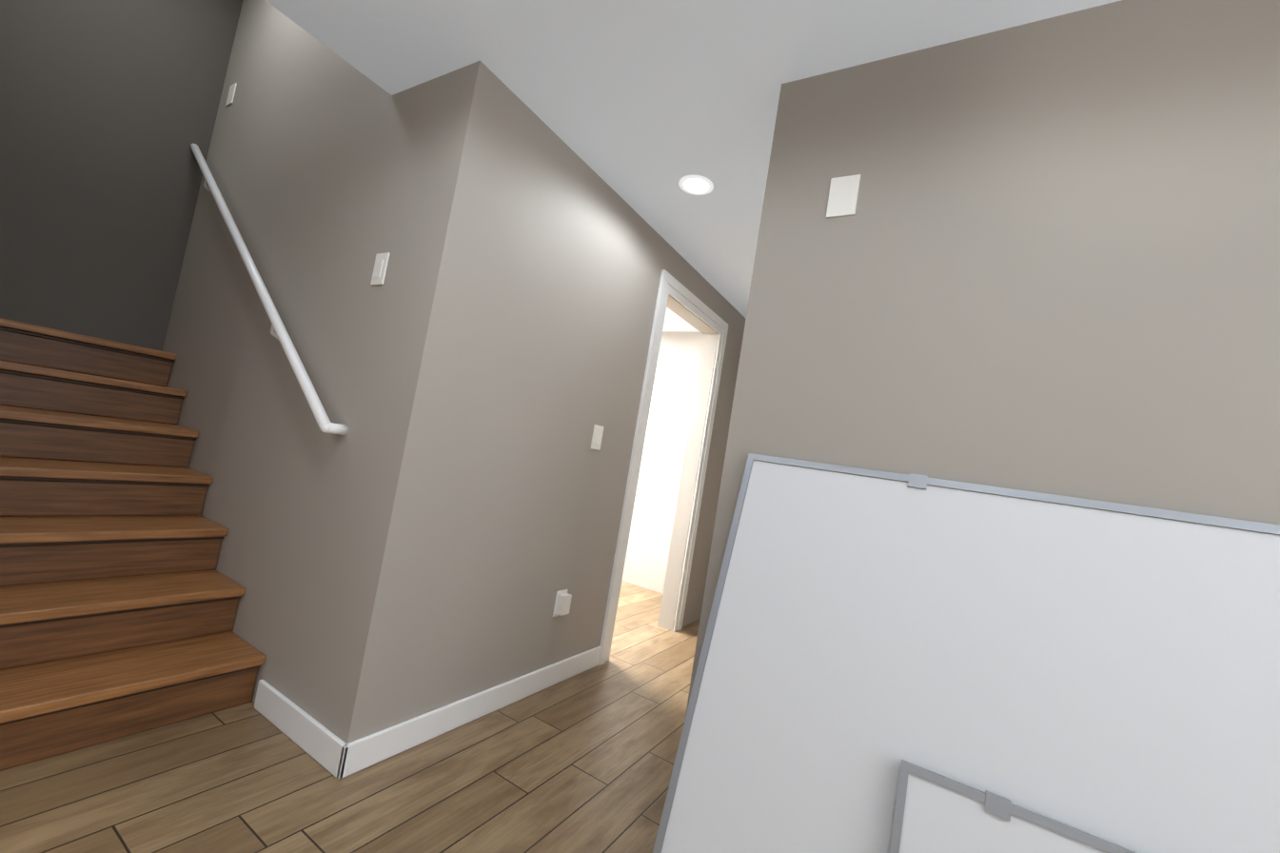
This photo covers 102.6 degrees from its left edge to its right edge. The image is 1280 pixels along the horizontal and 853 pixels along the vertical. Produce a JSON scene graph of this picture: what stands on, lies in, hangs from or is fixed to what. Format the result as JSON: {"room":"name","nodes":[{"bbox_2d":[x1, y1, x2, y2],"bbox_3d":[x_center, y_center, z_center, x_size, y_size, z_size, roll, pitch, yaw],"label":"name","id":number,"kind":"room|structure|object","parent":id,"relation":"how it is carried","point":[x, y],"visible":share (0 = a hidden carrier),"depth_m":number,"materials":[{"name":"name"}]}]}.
{"room":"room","nodes":[
{"label":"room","id":0,"kind":"room"},
{"bbox_2d":[0,0,243,351],"bbox_3d":[-2.911,-1.004,2.540,0.140,3.600,0.980,7,-5,31],"label":"wall","id":1,"kind":"structure","parent":0,"point":[108,109],"depth_m":2.62,"materials":[{"name":"paint"}]},
{"bbox_2d":[162,0,510,743],"bbox_3d":[-1.645,-0.805,2.413,2.460,3.600,0.140,7,-5,31],"label":"wall","id":2,"kind":"structure","parent":0,"point":[332,173],"depth_m":1.95,"materials":[{"name":"paint"}]},
{"bbox_2d":[225,82,236,106],"bbox_3d":[-2.312,-1.876,2.901,0.075,0.120,0.006,7,-5,31],"label":"light switch","id":3,"kind":"object","parent":2,"relation":"attached to","point":[230,95],"visible":0.94,"depth_m":2.89,"materials":[{"name":"white plastic"}]},
{"bbox_2d":[190,143,348,434],"bbox_3d":[-1.794,-0.783,2.369,1.980,1.441,0.087,7,-5,31],"label":"handrail","id":4,"kind":"object","parent":2,"relation":"attached to","point":[319,412],"visible":1,"depth_m":2.11,"materials":[{"name":"white wood"}]},
{"bbox_2d":[254,679,341,775],"bbox_3d":[-1.162,1.005,1.733,0.560,0.100,0.015,7,-5,31],"label":"baseboard","id":5,"kind":"structure","parent":2,"relation":"attached to","point":[334,755],"depth_m":1.71,"materials":[{"name":"white wood"}]},
{"bbox_2d":[370,252,389,285],"bbox_3d":[-0.952,-0.576,1.876,0.075,0.120,0.009,7,-5,31],"label":"light switch","id":6,"kind":"object","parent":2,"relation":"attached to","point":[380,268],"visible":1,"depth_m":1.87,"materials":[{"name":"white plastic"}]},
{"bbox_2d":[0,580,700,852],"bbox_3d":[0.195,1.247,0.686,9.400,0.080,7.000,7,-5,31],"label":"floor","id":7,"kind":"structure","parent":0,"point":[583,761],"depth_m":1.57,"materials":[{"name":"brown wood"}]},
{"bbox_2d":[0,317,265,770],"bbox_3d":[-2.295,0.237,1.968,1.752,1.278,0.976,7,-5,31],"label":"stairs","id":8,"kind":"structure","parent":7,"relation":"on","point":[120,595],"depth_m":1.90,"materials":[{"name":"brown wood"}]},
{"bbox_2d":[652,452,1279,852],"bbox_3d":[1.183,0.764,0.701,2.440,1.224,0.018,7,-19,31],"label":"whiteboard","id":9,"kind":"object","parent":7,"relation":"on","point":[1110,672],"visible":0.9,"depth_m":1.09,"materials":[{"name":"white plastic"}]},
{"bbox_2d":[888,759,1136,852],"bbox_3d":[0.841,1.012,0.732,0.920,0.614,0.020,7,-21,31],"label":"whiteboard","id":10,"kind":"object","parent":7,"relation":"on","point":[935,812],"visible":0.89,"depth_m":0.98,"materials":[{"name":"grey plastic"}]},
{"bbox_2d":[388,90,746,727],"bbox_3d":[0.036,0.142,3.090,0.120,2.370,2.980,7,-5,31],"label":"wall","id":11,"kind":"structure","parent":0,"point":[577,254],"depth_m":2.20,"materials":[{"name":"paint"}]},
{"bbox_2d":[334,645,601,779],"bbox_3d":[-0.570,1.132,2.169,0.015,0.100,1.391,7,-5,31],"label":"baseboard","id":12,"kind":"structure","parent":11,"relation":"attached to","point":[355,756],"depth_m":1.92,"materials":[{"name":"white wood"}]},
{"bbox_2d":[552,589,571,616],"bbox_3d":[-0.363,0.838,2.424,0.041,0.120,0.075,7,-5,31],"label":"outlet","id":13,"kind":"object","parent":11,"relation":"attached to","point":[562,602],"visible":1,"depth_m":2.40,"materials":[{"name":"white plastic"}]},
{"bbox_2d":[590,424,604,450],"bbox_3d":[-0.211,0.054,2.546,0.009,0.120,0.075,7,-5,31],"label":"light switch","id":14,"kind":"object","parent":11,"relation":"attached to","point":[597,437],"visible":1,"depth_m":2.54,"materials":[{"name":"white plastic"}]},
{"bbox_2d":[598,269,728,665],"bbox_3d":[0.162,0.261,3.289,0.130,2.204,1.008,7,-5,31],"label":"door frame","id":15,"kind":"structure","parent":11,"relation":"attached to","point":[678,291],"depth_m":2.93,"materials":[{"name":"white wood"}]},
{"bbox_2d":[622,331,703,592],"bbox_3d":[-0.036,0.257,4.935,4.380,2.370,0.120,7,-5,31],"label":"wall","id":16,"kind":"structure","parent":0,"point":[652,523],"depth_m":4.71,"materials":[{"name":"paint"}]},
{"bbox_2d":[265,0,1121,332],"bbox_3d":[0.608,-1.274,0.859,9.400,0.300,7.000,7,-5,31],"label":"ceiling","id":17,"kind":"structure","parent":0,"point":[640,107],"depth_m":1.69,"materials":[{"name":"paint"}]},
{"bbox_2d":[678,175,713,195],"bbox_3d":[0.251,-1.078,2.296,0.156,0.006,0.156,7,-5,31],"label":"recessed light","id":18,"kind":"object","parent":17,"relation":"in","point":[697,185],"visible":1,"depth_m":2.29,"materials":[{"name":"white plastic"}]},
{"bbox_2d":[685,0,1279,715],"bbox_3d":[2.418,0.341,0.303,5.020,2.370,0.120,7,-5,31],"label":"wall","id":19,"kind":"structure","parent":0,"point":[1045,257],"depth_m":1.23,"materials":[{"name":"paint"}]},
{"bbox_2d":[826,174,860,217],"bbox_3d":[0.587,-0.665,1.484,0.080,0.120,0.006,7,-5,31],"label":"cover plate","id":20,"kind":"object","parent":19,"relation":"attached to","point":[843,194],"visible":1,"depth_m":1.48,"materials":[{"name":"white plastic"}]}
]}

